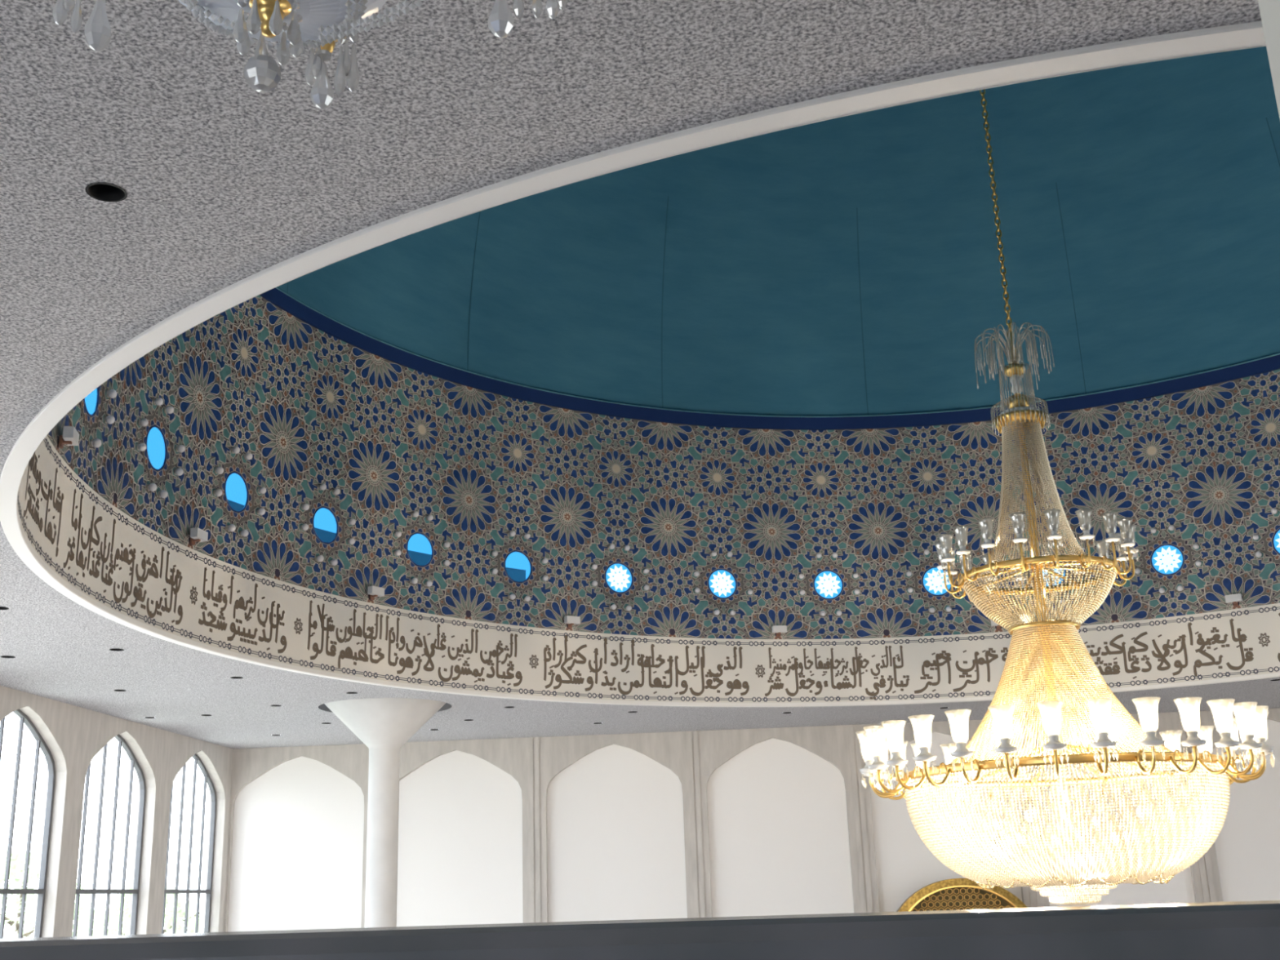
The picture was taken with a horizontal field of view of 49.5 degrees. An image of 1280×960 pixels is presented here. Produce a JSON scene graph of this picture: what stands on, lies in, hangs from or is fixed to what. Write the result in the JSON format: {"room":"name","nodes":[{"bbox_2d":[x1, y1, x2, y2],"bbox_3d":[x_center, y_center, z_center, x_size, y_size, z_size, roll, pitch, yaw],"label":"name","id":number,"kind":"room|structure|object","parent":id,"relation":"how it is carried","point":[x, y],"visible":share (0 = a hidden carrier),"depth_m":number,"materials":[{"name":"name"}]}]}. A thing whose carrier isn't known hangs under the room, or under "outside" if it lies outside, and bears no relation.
{"room":"mosque","nodes":[
{"label":"mosque","id":0,"kind":"room"},
{"bbox_2d":[0,685,233,937],"bbox_3d":[-9.621,4.936,11.952,0.300,8.366,32.110,-3,-17,4],"label":"wall","id":1,"kind":"structure","parent":0,"point":[73,735],"depth_m":23.44,"materials":[{"name":"concrete"}]},
{"bbox_2d":[0,709,55,938],"bbox_3d":[-9.093,6.793,19.378,0.095,7.230,2.720,-3,-17,4],"label":"window","id":2,"kind":"structure","parent":1,"relation":"in","point":[40,744],"depth_m":20.74,"materials":[{"name":"clear glass"}]},
{"bbox_2d":[72,734,146,936],"bbox_3d":[-8.828,7.736,22.560,0.095,7.230,2.720,-3,-17,4],"label":"window","id":3,"kind":"structure","parent":1,"relation":"in","point":[135,764],"depth_m":23.49,"materials":[{"name":"clear glass"}]},
{"bbox_2d":[161,753,216,933],"bbox_3d":[-8.560,8.691,25.781,0.095,7.230,2.720,-3,-17,4],"label":"window","id":4,"kind":"structure","parent":1,"relation":"in","point":[197,761],"depth_m":26.81,"materials":[{"name":"clear glass"}]},
{"bbox_2d":[0,0,1279,749],"bbox_3d":[4.005,0.106,12.248,27.410,0.340,32.110,-3,-17,4],"label":"ceiling","id":5,"kind":"structure","parent":0,"point":[225,181],"depth_m":5.94,"materials":[{"name":"paint"}]},
{"bbox_2d":[0,655,15,657],"bbox_3d":[-7.964,2.133,17.527,0.180,0.204,0.180,-3,-17,4],"label":"recessed light","id":6,"kind":"object","parent":5,"relation":"in","point":[2,656],"visible":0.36,"depth_m":17.55,"materials":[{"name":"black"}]},
{"bbox_2d":[53,0,111,51],"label":"chandelier","id":7,"kind":"object","parent":5,"relation":"hanging from","point":[97,30],"depth_m":2.90,"materials":[{"name":"clear glass"}]},
{"bbox_2d":[84,182,127,201],"bbox_3d":[-2.414,-1.395,6.306,0.180,0.204,0.180,-3,-17,4],"label":"recessed light","id":8,"kind":"object","parent":5,"relation":"in","point":[105,192],"visible":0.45,"depth_m":6.34,"materials":[{"name":"black metal"}]},
{"bbox_2d":[109,648,124,651],"bbox_3d":[-6.498,2.011,17.273,0.180,0.204,0.180,-3,-17,4],"label":"recessed light","id":9,"kind":"object","parent":5,"relation":"in","point":[112,649],"visible":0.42,"depth_m":17.31,"materials":[{"name":"black metal"}]},
{"bbox_2d":[178,0,422,109],"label":"chandelier","id":10,"kind":"object","parent":5,"relation":"hanging from","point":[295,27],"depth_m":2.91,"materials":[{"name":"clear glass"}]},
{"bbox_2d":[16,45,1279,706],"bbox_3d":[4.180,-1.369,15.564,20.024,5.114,20.024,-3,-17,4],"label":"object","id":11,"kind":"structure","parent":0,"point":[312,407],"depth_m":23.39,"materials":[{"name":"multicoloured tile"}]},
{"bbox_2d":[58,426,79,448],"bbox_3d":[-5.532,-0.400,13.436,0.145,0.179,0.250,1,-17,-10],"label":"floodlight","id":12,"kind":"object","parent":11,"relation":"attached to","point":[70,435],"visible":1,"depth_m":13.38,"materials":[{"name":"white metal"}]},
{"bbox_2d":[82,386,99,416],"bbox_3d":[-5.772,-0.938,14.596,0.025,0.545,0.545,0,-17,-5],"label":"window","id":13,"kind":"structure","parent":11,"relation":"in","point":[91,402],"depth_m":14.66,"materials":[{"name":"blue glass"}]},
{"bbox_2d":[89,438,102,448],"bbox_3d":[-5.709,-0.388,14.590,0.108,0.100,0.098,-1,-17,-4],"label":"globe lamp","id":14,"kind":"object","parent":11,"relation":"attached to","point":[96,442],"visible":1,"depth_m":14.55,"materials":[{"name":"white glass"}]},
{"bbox_2d":[103,414,115,424],"bbox_3d":[-5.737,-0.653,15.034,0.108,0.100,0.098,-1,-17,-2],"label":"globe lamp","id":15,"kind":"object","parent":11,"relation":"attached to","point":[110,419],"visible":1,"depth_m":15.00,"materials":[{"name":"white glass"}]},
{"bbox_2d":[106,389,117,398],"bbox_3d":[-5.746,-0.937,15.119,0.108,0.100,0.098,-1,-17,-2],"label":"globe lamp","id":16,"kind":"object","parent":11,"relation":"attached to","point":[112,393],"visible":1,"depth_m":15.09,"materials":[{"name":"white glass"}]},
{"bbox_2d":[135,442,146,451],"bbox_3d":[-5.720,-0.380,15.951,0.108,0.100,0.098,-3,-17,3],"label":"globe lamp","id":17,"kind":"object","parent":11,"relation":"attached to","point":[142,446],"visible":1,"depth_m":15.92,"materials":[{"name":"white glass"}]},
{"bbox_2d":[137,417,148,426],"bbox_3d":[-5.729,-0.663,16.036,0.108,0.100,0.098,-3,-17,3],"label":"globe lamp","id":18,"kind":"object","parent":11,"relation":"attached to","point":[144,422],"visible":1,"depth_m":16.00,"materials":[{"name":"white glass"}]},
{"bbox_2d":[146,483,156,491],"bbox_3d":[-5.679,0.085,16.176,0.108,0.100,0.098,-3,-17,5],"label":"globe lamp","id":19,"kind":"object","parent":11,"relation":"attached to","point":[152,486],"visible":1,"depth_m":16.14,"materials":[{"name":"white glass"}]},
{"bbox_2d":[146,425,167,471],"bbox_3d":[-5.737,-0.377,16.474,0.024,0.545,0.545,-4,-17,6],"label":"window","id":20,"kind":"structure","parent":11,"relation":"in","point":[156,450],"depth_m":16.49,"materials":[{"name":"blue glass"}]},
{"bbox_2d":[152,397,163,405],"bbox_3d":[-5.711,-0.930,16.480,0.108,0.100,0.098,-3,-17,5],"label":"globe lamp","id":21,"kind":"object","parent":11,"relation":"attached to","point":[158,401],"visible":1,"depth_m":16.45,"materials":[{"name":"white glass"}]},
{"bbox_2d":[157,489,168,498],"bbox_3d":[-5.646,0.168,16.457,0.108,0.100,0.098,-4,-17,7],"label":"globe lamp","id":22,"kind":"object","parent":11,"relation":"attached to","point":[163,494],"visible":1,"depth_m":16.43,"materials":[{"name":"white glass"}]},
{"bbox_2d":[164,405,173,413],"bbox_3d":[-5.677,-0.847,16.760,0.108,0.100,0.098,-4,-17,7],"label":"globe lamp","id":23,"kind":"object","parent":11,"relation":"attached to","point":[169,409],"visible":1,"depth_m":16.73,"materials":[{"name":"white glass"}]},
{"bbox_2d":[173,467,183,475],"bbox_3d":[-5.605,-0.100,16.898,0.108,0.100,0.098,-4,-17,9],"label":"globe lamp","id":24,"kind":"object","parent":11,"relation":"attached to","point":[179,471],"visible":1,"depth_m":16.87,"materials":[{"name":"white glass"}]},
{"bbox_2d":[175,444,185,453],"bbox_3d":[-5.614,-0.384,16.983,0.108,0.100,0.098,-4,-17,9],"label":"globe lamp","id":25,"kind":"object","parent":11,"relation":"attached to","point":[180,448],"visible":1,"depth_m":16.95,"materials":[{"name":"white glass"}]},
{"bbox_2d":[190,527,208,545],"bbox_3d":[-5.464,0.706,17.141,0.145,0.179,0.250,-5,-17,11],"label":"floodlight","id":26,"kind":"object","parent":11,"relation":"attached to","point":[197,534],"visible":1,"depth_m":17.10,"materials":[{"name":"white metal"}]},
{"bbox_2d":[213,488,222,496],"bbox_3d":[-5.402,0.162,17.796,0.108,0.100,0.098,-6,-17,14],"label":"globe lamp","id":27,"kind":"object","parent":11,"relation":"attached to","point":[218,492],"visible":1,"depth_m":17.77,"materials":[{"name":"white glass"}]},
{"bbox_2d":[213,466,223,474],"bbox_3d":[-5.411,-0.121,17.881,0.108,0.100,0.098,-6,-17,14],"label":"globe lamp","id":28,"kind":"object","parent":11,"relation":"attached to","point":[220,470],"visible":1,"depth_m":17.85,"materials":[{"name":"white glass"}]},
{"bbox_2d":[226,524,235,531],"bbox_3d":[-5.294,0.621,18.010,0.108,0.100,0.098,-7,-17,16],"label":"globe lamp","id":29,"kind":"object","parent":11,"relation":"attached to","point":[231,527],"visible":1,"depth_m":17.98,"materials":[{"name":"white glass"}]},
{"bbox_2d":[231,446,239,453],"bbox_3d":[-5.326,-0.394,18.313,0.108,0.100,0.098,-7,-17,16],"label":"globe lamp","id":30,"kind":"object","parent":11,"relation":"attached to","point":[236,450],"visible":1,"depth_m":18.28,"materials":[{"name":"white glass"}]},
{"bbox_2d":[223,471,248,512],"bbox_3d":[-5.321,0.160,18.313,0.024,0.545,0.545,-7,-17,17],"label":"window","id":31,"kind":"structure","parent":11,"relation":"in","point":[236,490],"depth_m":18.32,"materials":[{"name":"blue glass"}]},
{"bbox_2d":[239,528,248,537],"bbox_3d":[-5.204,0.699,18.279,0.108,0.100,0.098,-7,-17,17],"label":"globe lamp","id":32,"kind":"object","parent":11,"relation":"attached to","point":[244,533],"visible":1,"depth_m":18.25,"materials":[{"name":"white glass"}]},
{"bbox_2d":[243,452,253,460],"bbox_3d":[-5.235,-0.316,18.582,0.108,0.100,0.098,-7,-17,17],"label":"globe lamp","id":33,"kind":"object","parent":11,"relation":"attached to","point":[248,455],"visible":1,"depth_m":18.55,"materials":[{"name":"white glass"}]},
{"bbox_2d":[256,507,265,515],"bbox_3d":[-5.097,0.424,18.705,0.108,0.100,0.098,-8,-18,19],"label":"globe lamp","id":34,"kind":"object","parent":11,"relation":"attached to","point":[261,511],"visible":1,"depth_m":18.68,"materials":[{"name":"white glass"}]},
{"bbox_2d":[257,486,266,493],"bbox_3d":[-5.106,0.141,18.790,0.108,0.100,0.098,-8,-18,19],"label":"globe lamp","id":35,"kind":"object","parent":11,"relation":"attached to","point":[262,490],"visible":1,"depth_m":18.76,"materials":[{"name":"white glass"}]},
{"bbox_2d":[300,523,308,530],"bbox_3d":[-4.715,0.665,19.549,0.108,0.100,0.098,-10,-18,25],"label":"globe lamp","id":36,"kind":"object","parent":11,"relation":"attached to","point":[304,526],"visible":1,"depth_m":19.52,"materials":[{"name":"white glass"}]},
{"bbox_2d":[301,503,309,510],"bbox_3d":[-4.724,0.381,19.634,0.108,0.100,0.098,-10,-18,25],"label":"globe lamp","id":37,"kind":"object","parent":11,"relation":"attached to","point":[305,506],"visible":1,"depth_m":19.61,"materials":[{"name":"white glass"}]},
{"bbox_2d":[315,555,324,561],"bbox_3d":[-4.543,1.115,19.739,0.108,0.100,0.098,-10,-19,27],"label":"globe lamp","id":38,"kind":"object","parent":11,"relation":"attached to","point":[320,557],"visible":1,"depth_m":19.71,"materials":[{"name":"white glass"}]},
{"bbox_2d":[318,483,326,490],"bbox_3d":[-4.575,0.100,20.043,0.108,0.100,0.098,-10,-19,27],"label":"globe lamp","id":39,"kind":"object","parent":11,"relation":"attached to","point":[322,486],"visible":1,"depth_m":20.01,"materials":[{"name":"white glass"}]},
{"bbox_2d":[312,506,337,543],"bbox_3d":[-4.539,0.652,20.042,0.024,0.545,0.545,-11,-19,27],"label":"window","id":40,"kind":"structure","parent":11,"relation":"in","point":[325,523],"depth_m":20.05,"materials":[{"name":"blue glass"}]},
{"bbox_2d":[329,559,337,565],"bbox_3d":[-4.400,1.185,19.987,0.108,0.100,0.098,-11,-19,28],"label":"globe lamp","id":41,"kind":"object","parent":11,"relation":"attached to","point":[334,562],"visible":1,"depth_m":19.96,"materials":[{"name":"white glass"}]},
{"bbox_2d":[332,488,340,494],"bbox_3d":[-4.432,0.170,20.290,0.108,0.100,0.098,-11,-19,28],"label":"globe lamp","id":42,"kind":"object","parent":11,"relation":"attached to","point":[335,491],"visible":1,"depth_m":20.26,"materials":[{"name":"white glass"}]},
{"bbox_2d":[346,537,355,544],"bbox_3d":[-4.231,0.900,20.385,0.108,0.100,0.098,-12,-19,30],"label":"globe lamp","id":43,"kind":"object","parent":11,"relation":"attached to","point":[350,541],"visible":1,"depth_m":20.35,"materials":[{"name":"white glass"}]},
{"bbox_2d":[347,518,355,524],"bbox_3d":[-4.240,0.616,20.470,0.108,0.100,0.098,-12,-19,30],"label":"globe lamp","id":44,"kind":"object","parent":11,"relation":"attached to","point":[351,522],"visible":1,"depth_m":20.44,"materials":[{"name":"white glass"}]},
{"bbox_2d":[367,585,384,599],"bbox_3d":[-3.922,1.677,20.552,0.145,0.179,0.250,-13,-20,33],"label":"floodlight","id":45,"kind":"object","parent":11,"relation":"attached to","point":[374,591],"visible":1,"depth_m":20.51,"materials":[{"name":"white metal"}]},
{"bbox_2d":[393,549,401,555],"bbox_3d":[-3.686,1.109,21.143,0.108,0.100,0.098,-14,-21,35],"label":"globe lamp","id":46,"kind":"object","parent":11,"relation":"attached to","point":[397,553],"visible":1,"depth_m":21.11,"materials":[{"name":"white glass"}]},
{"bbox_2d":[393,530,401,537],"bbox_3d":[-3.694,0.826,21.228,0.108,0.100,0.098,-14,-21,35],"label":"globe lamp","id":47,"kind":"object","parent":11,"relation":"attached to","point":[397,534],"visible":1,"depth_m":21.20,"materials":[{"name":"white glass"}]},
{"bbox_2d":[410,577,417,584],"bbox_3d":[-3.456,1.547,21.298,0.108,0.100,0.098,-15,-21,37],"label":"globe lamp","id":48,"kind":"object","parent":11,"relation":"attached to","point":[414,580],"visible":1,"depth_m":21.27,"materials":[{"name":"white glass"}]},
{"bbox_2d":[411,511,418,517],"bbox_3d":[-3.488,0.532,21.602,0.108,0.100,0.098,-15,-21,37],"label":"globe lamp","id":49,"kind":"object","parent":11,"relation":"attached to","point":[415,514],"visible":1,"depth_m":21.57,"materials":[{"name":"white glass"}]},
{"bbox_2d":[406,532,433,566],"bbox_3d":[-3.422,1.081,21.595,0.024,0.545,0.545,-15,-21,38],"label":"window","id":50,"kind":"structure","parent":11,"relation":"in","point":[420,550],"depth_m":21.60,"materials":[{"name":"blue glass"}]},
{"bbox_2d":[425,580,432,586],"bbox_3d":[-3.266,1.606,21.515,0.108,0.100,0.098,-16,-22,39],"label":"globe lamp","id":51,"kind":"object","parent":11,"relation":"attached to","point":[428,584],"visible":1,"depth_m":21.48,"materials":[{"name":"white glass"}]},
{"bbox_2d":[426,514,433,520],"bbox_3d":[-3.297,0.591,21.818,0.108,0.100,0.098,-16,-22,39],"label":"globe lamp","id":52,"kind":"object","parent":11,"relation":"attached to","point":[429,517],"visible":1,"depth_m":21.79,"materials":[{"name":"white glass"}]},
{"bbox_2d":[442,560,449,566],"bbox_3d":[-3.042,1.308,21.874,0.108,0.100,0.098,-17,-22,41],"label":"globe lamp","id":53,"kind":"object","parent":11,"relation":"attached to","point":[446,562],"visible":1,"depth_m":21.84,"materials":[{"name":"white glass"}]},
{"bbox_2d":[443,541,450,547],"bbox_3d":[-3.051,1.024,21.959,0.108,0.100,0.098,-17,-22,41],"label":"globe lamp","id":54,"kind":"object","parent":11,"relation":"attached to","point":[446,544],"visible":1,"depth_m":21.93,"materials":[{"name":"white glass"}]},
{"bbox_2d":[490,550,497,556],"bbox_3d":[-2.362,1.195,22.602,0.098,0.100,0.108,13,-22,-40],"label":"globe lamp","id":55,"kind":"object","parent":11,"relation":"attached to","point":[495,553],"visible":1,"depth_m":22.57,"materials":[{"name":"white glass"}]},
{"bbox_2d":[490,568,497,573],"bbox_3d":[-2.353,1.478,22.517,0.098,0.100,0.108,13,-22,-40],"label":"globe lamp","id":56,"kind":"object","parent":11,"relation":"attached to","point":[494,571],"visible":1,"depth_m":22.48,"materials":[{"name":"white glass"}]},
{"bbox_2d":[508,593,515,599],"bbox_3d":[-2.075,1.901,22.627,0.098,0.100,0.108,12,-21,-38],"label":"globe lamp","id":57,"kind":"object","parent":11,"relation":"attached to","point":[513,596],"visible":1,"depth_m":22.59,"materials":[{"name":"white glass"}]},
{"bbox_2d":[508,530,515,536],"bbox_3d":[-2.107,0.886,22.930,0.098,0.100,0.108,12,-21,-38],"label":"globe lamp","id":58,"kind":"object","parent":11,"relation":"attached to","point":[512,533],"visible":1,"depth_m":22.90,"materials":[{"name":"white glass"}]},
{"bbox_2d":[504,550,532,582],"bbox_3d":[-2.012,1.431,22.911,0.545,0.545,0.024,11,-21,-37],"label":"window","id":59,"kind":"structure","parent":11,"relation":"in","point":[517,566],"depth_m":22.92,"materials":[{"name":"blue glass"}]},
{"bbox_2d":[523,533,530,538],"bbox_3d":[-1.876,0.932,23.107,0.098,0.100,0.108,11,-21,-36],"label":"globe lamp","id":60,"kind":"object","parent":11,"relation":"attached to","point":[526,535],"visible":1,"depth_m":23.07,"materials":[{"name":"white glass"}]},
{"bbox_2d":[524,595,530,601],"bbox_3d":[-1.844,1.947,22.804,0.098,0.100,0.108,11,-21,-36],"label":"globe lamp","id":61,"kind":"object","parent":11,"relation":"attached to","point":[526,598],"visible":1,"depth_m":22.77,"materials":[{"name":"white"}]},
{"bbox_2d":[541,557,548,564],"bbox_3d":[-1.583,1.349,23.200,0.098,0.100,0.108,10,-20,-34],"label":"globe lamp","id":62,"kind":"object","parent":11,"relation":"attached to","point":[544,561],"visible":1,"depth_m":23.16,"materials":[{"name":"white glass"}]},
{"bbox_2d":[542,574,548,581],"bbox_3d":[-1.574,1.633,23.115,0.098,0.100,0.108,10,-20,-34],"label":"globe lamp","id":63,"kind":"object","parent":11,"relation":"attached to","point":[544,578],"visible":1,"depth_m":23.08,"materials":[{"name":"white glass"}]},
{"bbox_2d":[564,615,580,628],"bbox_3d":[-1.141,2.367,23.149,0.250,0.179,0.145,9,-20,-32],"label":"floodlight","id":64,"kind":"object","parent":11,"relation":"attached to","point":[571,620],"visible":1,"depth_m":23.10,"materials":[{"name":"white metal"}]},
{"bbox_2d":[591,580,597,586],"bbox_3d":[-0.769,1.758,23.618,0.098,0.100,0.108,8,-19,-29],"label":"globe lamp","id":65,"kind":"object","parent":11,"relation":"attached to","point":[594,583],"visible":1,"depth_m":23.59,"materials":[{"name":"white glass"}]},
{"bbox_2d":[591,563,597,568],"bbox_3d":[-0.778,1.475,23.703,0.098,0.100,0.108,8,-19,-29],"label":"globe lamp","id":66,"kind":"object","parent":11,"relation":"attached to","point":[594,566],"visible":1,"depth_m":23.67,"materials":[{"name":"white glass"}]},
{"bbox_2d":[609,604,616,609],"bbox_3d":[-0.452,2.164,23.674,0.098,0.100,0.108,7,-19,-27],"label":"globe lamp","id":67,"kind":"object","parent":11,"relation":"attached to","point":[613,606],"visible":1,"depth_m":23.64,"materials":[{"name":"white glass"}]},
{"bbox_2d":[604,562,633,593],"bbox_3d":[-0.364,1.687,23.941,0.545,0.545,0.024,7,-19,-26],"label":"window","id":68,"kind":"structure","parent":11,"relation":"in","point":[619,579],"depth_m":23.95,"materials":[{"name":"blue glass"}]},
{"bbox_2d":[623,545,630,551],"bbox_3d":[-0.222,1.179,24.108,0.098,0.100,0.108,6,-19,-26],"label":"globe lamp","id":69,"kind":"object","parent":11,"relation":"attached to","point":[627,548],"visible":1,"depth_m":24.07,"materials":[{"name":"white glass"}]},
{"bbox_2d":[625,604,631,610],"bbox_3d":[-0.190,2.195,23.804,0.098,0.100,0.108,6,-19,-26],"label":"globe lamp","id":70,"kind":"object","parent":11,"relation":"attached to","point":[628,607],"visible":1,"depth_m":23.77,"materials":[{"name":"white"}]},
{"bbox_2d":[0,21,1279,706],"bbox_3d":[4.255,1.049,14.841,20.270,0.056,20.270,-3,-17,4],"label":"trim","id":71,"kind":"structure","parent":11,"relation":"attached to","point":[1251,34],"depth_m":6.47,"materials":[{"name":"white paint"}]},
{"bbox_2d":[643,584,649,590],"bbox_3d":[0.115,1.863,24.059,0.098,0.100,0.108,6,-18,-24],"label":"globe lamp","id":72,"kind":"object","parent":11,"relation":"attached to","point":[646,587],"visible":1,"depth_m":24.03,"materials":[{"name":"white glass"}]},
{"bbox_2d":[707,568,737,599],"bbox_3d":[1.460,1.841,24.644,0.545,0.545,0.024,3,-17,-16],"label":"window","id":73,"kind":"structure","parent":11,"relation":"in","point":[722,583],"depth_m":24.65,"materials":[{"name":"blue glass"}]},
{"bbox_2d":[259,288,1279,430],"bbox_3d":[4.100,-3.926,16.329,20.120,0.234,20.120,-3,-17,4],"label":"trim","id":74,"kind":"structure","parent":11,"relation":"attached to","point":[275,296],"depth_m":24.62,"materials":[{"name":"blue paint"}]},
{"bbox_2d":[771,625,786,636],"bbox_3d":[2.456,2.670,24.537,0.250,0.179,0.145,1,-17,-10],"label":"floodlight","id":75,"kind":"object","parent":11,"relation":"attached to","point":[778,629],"visible":1,"depth_m":24.48,"materials":[{"name":"white metal"}]},
{"bbox_2d":[813,569,843,599],"bbox_3d":[3.388,1.885,24.995,0.545,0.545,0.025,0,-17,-5],"label":"window","id":76,"kind":"structure","parent":11,"relation":"in","point":[828,584],"depth_m":25.00,"materials":[{"name":"blue glass"}]},
{"bbox_2d":[921,566,951,595],"bbox_3d":[5.347,1.819,24.978,0.545,0.545,0.024,-4,-17,6],"label":"window","id":77,"kind":"structure","parent":11,"relation":"in","point":[932,580],"depth_m":24.98,"materials":[{"name":"blue glass"}]},
{"bbox_2d":[990,619,1000,630],"bbox_3d":[6.321,2.539,24.504,0.250,0.179,0.145,-5,-17,11],"label":"floodlight","id":78,"kind":"object","parent":11,"relation":"attached to","point":[993,624],"visible":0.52,"depth_m":24.46,"materials":[{"name":"white metal"}]},
{"bbox_2d":[1042,561,1066,586],"bbox_3d":[7.262,1.645,24.596,0.545,0.545,0.024,-7,-17,17],"label":"window","id":79,"kind":"structure","parent":11,"relation":"in","point":[1064,575],"depth_m":24.55,"materials":[{"name":"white glass"}]},
{"bbox_2d":[1151,544,1184,575],"bbox_3d":[9.059,1.370,23.862,0.545,0.545,0.024,-11,-19,27],"label":"window","id":80,"kind":"structure","parent":11,"relation":"in","point":[1166,559],"depth_m":23.87,"materials":[{"name":"blue glass"}]},
{"bbox_2d":[1168,524,1174,530],"bbox_3d":[9.142,0.824,23.896,0.098,0.100,0.108,-11,-19,28],"label":"globe lamp","id":81,"kind":"object","parent":11,"relation":"attached to","point":[1171,527],"visible":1,"depth_m":23.86,"materials":[{"name":"white glass"}]},
{"bbox_2d":[1192,543,1199,549],"bbox_3d":[9.454,1.130,23.617,0.098,0.100,0.108,-12,-19,30],"label":"globe lamp","id":82,"kind":"object","parent":11,"relation":"attached to","point":[1196,546],"visible":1,"depth_m":23.58,"materials":[{"name":"white glass"}]},
{"bbox_2d":[1195,560,1201,566],"bbox_3d":[9.463,1.413,23.532,0.098,0.100,0.108,-12,-19,30],"label":"globe lamp","id":83,"kind":"object","parent":11,"relation":"attached to","point":[1198,563],"visible":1,"depth_m":23.50,"materials":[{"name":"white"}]},
{"bbox_2d":[1224,593,1242,606],"bbox_3d":[9.866,1.996,23.056,0.250,0.179,0.145,-13,-20,33],"label":"floodlight","id":84,"kind":"object","parent":11,"relation":"attached to","point":[1234,598],"visible":1,"depth_m":23.02,"materials":[{"name":"white metal"}]},
{"bbox_2d":[1252,533,1258,540],"bbox_3d":[10.240,0.951,23.100,0.098,0.100,0.108,-14,-21,35],"label":"globe lamp","id":85,"kind":"object","parent":11,"relation":"attached to","point":[1255,537],"visible":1,"depth_m":23.07,"materials":[{"name":"white glass"}]},
{"bbox_2d":[1255,551,1262,557],"bbox_3d":[10.249,1.234,23.016,0.098,0.100,0.108,-14,-21,35],"label":"globe lamp","id":86,"kind":"object","parent":11,"relation":"attached to","point":[1258,554],"visible":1,"depth_m":22.98,"materials":[{"name":"white glass"}]},
{"bbox_2d":[1271,507,1277,514],"bbox_3d":[10.502,0.514,23.003,0.098,0.100,0.108,-15,-21,37],"label":"globe lamp","id":87,"kind":"object","parent":11,"relation":"attached to","point":[1274,511],"visible":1,"depth_m":22.97,"materials":[{"name":"white glass"}]},
{"bbox_2d":[1272,528,1279,554],"bbox_3d":[10.668,1.003,22.805,0.545,0.545,0.024,-15,-21,38],"label":"window","id":88,"kind":"structure","parent":11,"relation":"in","point":[1276,539],"depth_m":22.94,"materials":[{"name":"blue glass"}]},
{"bbox_2d":[223,707,1279,932],"bbox_3d":[5.912,8.756,26.351,28.410,8.366,0.190,-3,-17,4],"label":"wall","id":89,"kind":"structure","parent":0,"point":[778,820],"depth_m":27.44,"materials":[{"name":"paint"}]},
{"bbox_2d":[897,878,1027,911],"bbox_3d":[6.139,10.120,25.634,2.840,5.330,0.350,-3,-17,4],"label":"niche","id":90,"kind":"object","parent":89,"relation":"attached to","point":[953,894],"visible":0.39,"depth_m":26.32,"materials":[{"name":"gold metal"}]},
{"bbox_2d":[275,46,1279,417],"bbox_3d":[3.925,-9.545,18.009,20.114,11.500,20.114,-7,-17,16],"label":"ceiling","id":91,"kind":"structure","parent":0,"point":[846,266],"depth_m":25.63,"materials":[{"name":"teal paint"}]},
{"bbox_2d":[859,88,1273,905],"bbox_3d":[4.054,-5.408,16.772,4.085,20.176,4.085,7,-19,-27],"label":"chandelier","id":92,"kind":"object","parent":91,"relation":"hanging from","point":[1153,863],"visible":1,"depth_m":13.88,"materials":[{"name":"clear glass"}]},
{"bbox_2d":[961,560,1117,631],"bbox_3d":[4.263,1.300,14.766,1.630,0.566,1.631,-3,-17,4],"label":"basket","id":93,"kind":"object","parent":92,"relation":"on","point":[1077,615],"depth_m":14.40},
{"bbox_2d":[903,760,1230,886],"bbox_3d":[4.333,3.542,14.096,3.180,1.097,3.181,-3,-17,4],"label":"basket","id":94,"kind":"object","parent":92,"relation":"on","point":[1153,863],"depth_m":13.10,"materials":[{"name":"clear glass"}]},
{"bbox_2d":[1257,0,1279,119],"bbox_3d":[0.936,-0.407,1.382,0.400,4.716,0.440,-3,-17,4],"label":"pier","id":95,"kind":"object","parent":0,"point":[1269,10],"depth_m":1.64,"materials":[{"name":"grey paint"}]},
{"bbox_3d":[4.290,8.382,9.798,28.160,0.300,32.960,-3,-17,4],"label":"floor","id":96,"kind":"structure","parent":0,"visible":0},
{"bbox_2d":[324,697,445,927],"bbox_3d":[-4.100,7.632,21.883,2.100,8.560,2.100,-3,-17,4],"label":"column","id":97,"kind":"structure","parent":96,"relation":"on","point":[384,725],"depth_m":22.36,"materials":[{"name":"white paint"}]},
{"bbox_3d":[3.097,0.944,-2.107,27.360,0.300,5.000,-3,-17,4],"label":"floor","id":98,"kind":"structure","parent":0,"visible":0},
{"bbox_2d":[0,900,1279,959],"bbox_3d":[1.996,0.865,0.542,16.416,1.434,0.153,-3,-17,4],"label":"parapet","id":99,"kind":"object","parent":98,"relation":"on","point":[1235,930],"visible":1,"depth_m":0.81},
{"label":"outside","id":100,"kind":"structure","parent":0,"visible":0},
{"bbox_3d":[1.767,11.268,17.440,320.000,0.300,280.000,-3,-17,4],"label":"ground","id":101,"kind":"structure","parent":100,"visible":0},
{"bbox_2d":[0,848,104,938],"bbox_3d":[-15.654,12.959,34.606,4.566,7.356,4.478,-3,-17,4],"label":"leafy tree","id":102,"kind":"object","parent":101,"relation":"on","point":[16,873],"visible":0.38,"depth_m":34.99,"materials":[{"name":"green plant"}]},
{"bbox_2d":[86,881,204,935],"bbox_3d":[-13.709,14.391,38.194,4.112,6.556,4.014,3,-17,-15],"label":"leafy tree","id":103,"kind":"object","parent":101,"relation":"on","point":[114,910],"visible":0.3,"depth_m":38.39,"materials":[{"name":"green plant"}]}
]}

